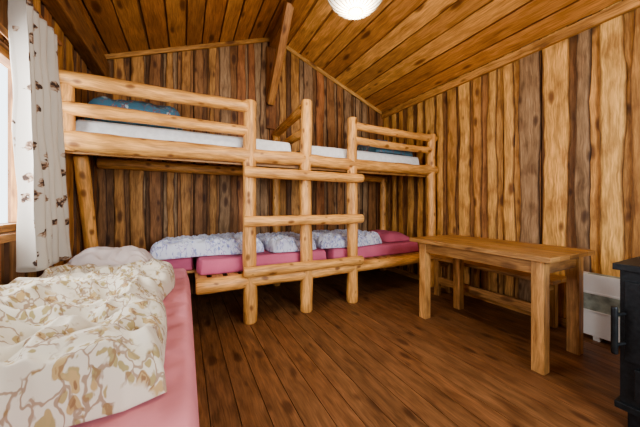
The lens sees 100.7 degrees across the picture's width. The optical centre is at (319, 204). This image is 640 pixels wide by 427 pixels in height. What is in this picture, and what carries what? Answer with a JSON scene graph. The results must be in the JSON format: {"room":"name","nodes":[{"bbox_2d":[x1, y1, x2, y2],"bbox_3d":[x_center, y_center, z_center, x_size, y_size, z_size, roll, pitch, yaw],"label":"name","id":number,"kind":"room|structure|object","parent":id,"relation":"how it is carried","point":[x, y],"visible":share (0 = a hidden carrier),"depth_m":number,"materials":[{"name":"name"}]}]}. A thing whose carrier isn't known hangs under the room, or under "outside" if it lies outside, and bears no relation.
{"room":"cabin bedroom","nodes":[
{"label":"cabin bedroom","id":0,"kind":"room"},
{"bbox_2d":[28,0,62,45],"bbox_3d":[-1.390,-1.070,1.037,0.085,0.030,1.610,0,0,-27],"label":"curtain rod","id":1,"kind":"object","parent":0,"point":[59,42],"depth_m":1.62,"materials":[{"name":"brown wood"}]},
{"bbox_2d":[7,0,71,272],"bbox_3d":[-1.581,-0.350,1.515,0.133,1.400,0.454,0,0,-27],"label":"curtain","id":2,"kind":"object","parent":1,"relation":"hanging from","point":[42,228],"visible":1,"depth_m":1.40,"materials":[{"name":"fabric"}]},
{"bbox_2d":[0,0,96,284],"bbox_3d":[-1.307,-0.280,0.602,0.158,2.900,5.100,0,0,-27],"label":"wall","id":3,"kind":"structure","parent":0,"point":[69,59],"depth_m":1.97,"materials":[{"name":"brown wood"}]},
{"bbox_2d":[0,23,17,243],"bbox_3d":[-1.528,-0.350,1.080,0.138,1.080,1.395,0,0,-27],"label":"window","id":4,"kind":"structure","parent":3,"relation":"in","point":[4,54],"depth_m":1.55,"materials":[{"name":"brown wood"}]},
{"bbox_2d":[41,0,109,76],"bbox_3d":[-1.190,-1.390,0.656,0.104,0.200,4.770,0,0,-27],"label":"beam","id":5,"kind":"structure","parent":3,"relation":"attached to","point":[67,14],"depth_m":2.06,"materials":[{"name":"brown wood"}]},
{"bbox_2d":[97,42,383,293],"bbox_3d":[-0.664,-0.683,3.703,4.120,3.707,0.158,0,0,-27],"label":"wall","id":6,"kind":"structure","parent":0,"point":[137,208],"depth_m":3.33,"materials":[{"name":"brown wood"}]},
{"bbox_2d":[104,37,269,59],"bbox_3d":[-1.472,-1.897,3.187,1.790,0.748,0.025,0,0,-27],"label":"trim","id":7,"kind":"structure","parent":6,"relation":"attached to","point":[266,39],"depth_m":3.10,"materials":[{"name":"brown wood"}]},
{"bbox_2d":[266,46,274,129],"bbox_3d":[-0.672,-1.578,3.587,0.120,1.097,0.033,0,0,-27],"label":"trim","id":8,"kind":"structure","parent":6,"relation":"attached to","point":[270,52],"depth_m":3.56,"materials":[{"name":"brown wood"}]},
{"bbox_2d":[286,45,381,114],"bbox_3d":[0.230,-1.897,4.054,1.790,0.748,0.025,0,0,-27],"label":"trim","id":9,"kind":"structure","parent":6,"relation":"attached to","point":[288,48],"depth_m":4.02,"materials":[{"name":"brown wood"}]},
{"bbox_2d":[75,0,623,112],"bbox_3d":[0.458,-1.977,1.502,4.300,0.958,5.100,0,0,-27],"label":"ceiling","id":10,"kind":"structure","parent":0,"point":[404,50],"depth_m":2.84,"materials":[{"name":"brown wood"}]},
{"bbox_2d":[270,0,308,48],"bbox_3d":[0.461,-2.212,1.497,0.140,0.150,4.770,0,0,-27],"label":"ridge beam","id":11,"kind":"structure","parent":10,"relation":"attached to","point":[299,5],"depth_m":3.06,"materials":[{"name":"brown wood"}]},
{"bbox_2d":[266,1,293,104],"bbox_3d":[-0.494,-1.768,3.194,0.090,0.896,0.808,0,0,-27],"label":"knee brace","id":12,"kind":"object","parent":11,"relation":"attached to","point":[288,10],"visible":0.89,"depth_m":3.11,"materials":[{"name":"brown wood"}]},
{"bbox_2d":[328,0,382,20],"bbox_3d":[0.229,-1.671,1.688,0.398,0.892,0.399,0,0,-27],"label":"pendant lamp","id":13,"kind":"object","parent":10,"relation":"hanging from","point":[354,10],"visible":1,"depth_m":1.68,"materials":[{"name":"beige paper"}]},
{"bbox_2d":[191,269,627,426],"bbox_3d":[0.458,1.130,1.502,4.120,0.120,5.100,0,0,-27],"label":"floor","id":14,"kind":"structure","parent":0,"point":[372,361],"depth_m":1.77,"materials":[{"name":"brown wood"}]},
{"bbox_2d":[70,268,198,426],"bbox_3d":[-1.049,0.814,1.228,0.839,0.511,2.333,0,0,-27],"label":"mattress","id":15,"kind":"object","parent":14,"relation":"on","point":[177,407],"visible":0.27,"depth_m":0.84,"materials":[{"name":"pink fabric"}]},
{"bbox_2d":[0,258,174,426],"bbox_3d":[-1.094,0.411,1.203,0.763,0.285,1.411,0,0,-27],"label":"duvet","id":16,"kind":"object","parent":15,"relation":"on","point":[79,344],"visible":1,"depth_m":0.77,"materials":[{"name":"beige fabric"}]},
{"bbox_2d":[67,246,153,266],"bbox_3d":[-1.569,0.430,2.001,0.576,0.246,0.427,0,0,-27],"label":"pillow","id":17,"kind":"object","parent":15,"relation":"on","point":[99,256],"visible":0.3,"depth_m":1.91,"materials":[{"name":"white fabric"}]},
{"bbox_2d":[58,69,437,324],"bbox_3d":[-0.350,0.016,3.098,3.784,2.134,1.191,0,0,-27],"label":"bunk bed","id":18,"kind":"object","parent":14,"relation":"on","point":[352,166],"visible":0.81,"depth_m":2.45,"materials":[{"name":"brown wood"}]},
{"bbox_2d":[85,96,182,129],"bbox_3d":[-1.639,-0.770,2.437,0.713,0.235,0.691,0,0,-27],"label":"blanket","id":19,"kind":"object","parent":18,"relation":"on","point":[101,100],"visible":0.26,"depth_m":2.17,"materials":[{"name":"blue fabric"}]},
{"bbox_2d":[150,232,263,259],"bbox_3d":[-1.166,0.399,2.801,1.036,0.168,0.727,0,0,-27],"label":"duvet","id":20,"kind":"object","parent":18,"relation":"on","point":[183,246],"visible":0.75,"depth_m":2.53,"materials":[{"name":"white fabric"}]},
{"bbox_2d":[256,231,315,252],"bbox_3d":[-0.417,0.409,3.101,0.561,0.148,0.787,0,0,-29],"label":"duvet","id":21,"kind":"object","parent":18,"relation":"on","point":[274,242],"visible":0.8,"depth_m":2.79,"materials":[{"name":"white fabric"}]},
{"bbox_2d":[312,229,381,248],"bbox_3d":[0.263,0.407,3.431,0.932,0.151,0.818,0,0,-27],"label":"duvet","id":22,"kind":"object","parent":18,"relation":"on","point":[337,238],"visible":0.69,"depth_m":3.11,"materials":[{"name":"white fabric"}]},
{"bbox_2d":[357,139,412,156],"bbox_3d":[0.842,-0.742,3.660,0.722,0.179,0.711,0,0,-27],"label":"pillow","id":23,"kind":"object","parent":18,"relation":"on","point":[360,147],"visible":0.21,"depth_m":3.35,"materials":[{"name":"blue fabric"}]},
{"bbox_2d":[370,230,409,241],"bbox_3d":[0.935,0.424,3.815,0.486,0.118,0.644,0,0,-27],"label":"pillow","id":24,"kind":"object","parent":18,"relation":"on","point":[386,236],"visible":0.66,"depth_m":3.57,"materials":[{"name":"fabric"}]},
{"bbox_2d":[430,255,565,327],"bbox_3d":[1.723,0.843,2.747,0.285,0.455,1.230,0,0,-27],"label":"wooden bench","id":25,"kind":"object","parent":14,"relation":"on","point":[440,261],"visible":0.66,"depth_m":2.55,"materials":[{"name":"brown wood"}]},
{"bbox_2d":[409,234,594,375],"bbox_3d":[1.416,0.695,2.242,0.638,0.750,1.130,0,0,-27],"label":"wooden table","id":26,"kind":"object","parent":14,"relation":"on","point":[539,260],"visible":1,"depth_m":1.90,"materials":[{"name":"brown wood"}]},
{"bbox_2d":[583,271,619,342],"bbox_3d":[2.311,0.808,1.862,0.101,0.524,0.720,0,0,-27],"label":"heater","id":27,"kind":"object","parent":14,"relation":"on","point":[601,292],"visible":0.62,"depth_m":2.05,"materials":[{"name":"white metal"}]},
{"bbox_2d":[611,256,639,426],"bbox_3d":[1.723,-0.397,1.159,0.597,2.935,0.500,0,0,-27],"label":"wood stove","id":28,"kind":"object","parent":14,"relation":"on","point":[628,400],"visible":1,"depth_m":1.23,"materials":[{"name":"metal"}]},
{"bbox_2d":[383,0,639,317],"bbox_3d":[2.223,-0.280,2.401,0.158,2.900,5.100,0,0,-27],"label":"wall","id":29,"kind":"structure","parent":0,"point":[543,146],"depth_m":2.48,"materials":[{"name":"brown wood"}]},
{"bbox_2d":[386,267,610,341],"bbox_3d":[2.143,1.035,2.360,0.023,0.070,4.760,0,0,-27],"label":"baseboard","id":30,"kind":"structure","parent":29,"relation":"attached to","point":[561,321],"depth_m":2.95,"materials":[{"name":"brown wood"}]},
{"bbox_2d":[382,0,639,118],"bbox_3d":[2.140,-1.502,2.353,0.039,0.085,4.770,0,0,-27],"label":"trim","id":31,"kind":"structure","parent":29,"relation":"attached to","point":[625,6],"depth_m":2.53,"materials":[{"name":"brown wood"}]}
]}

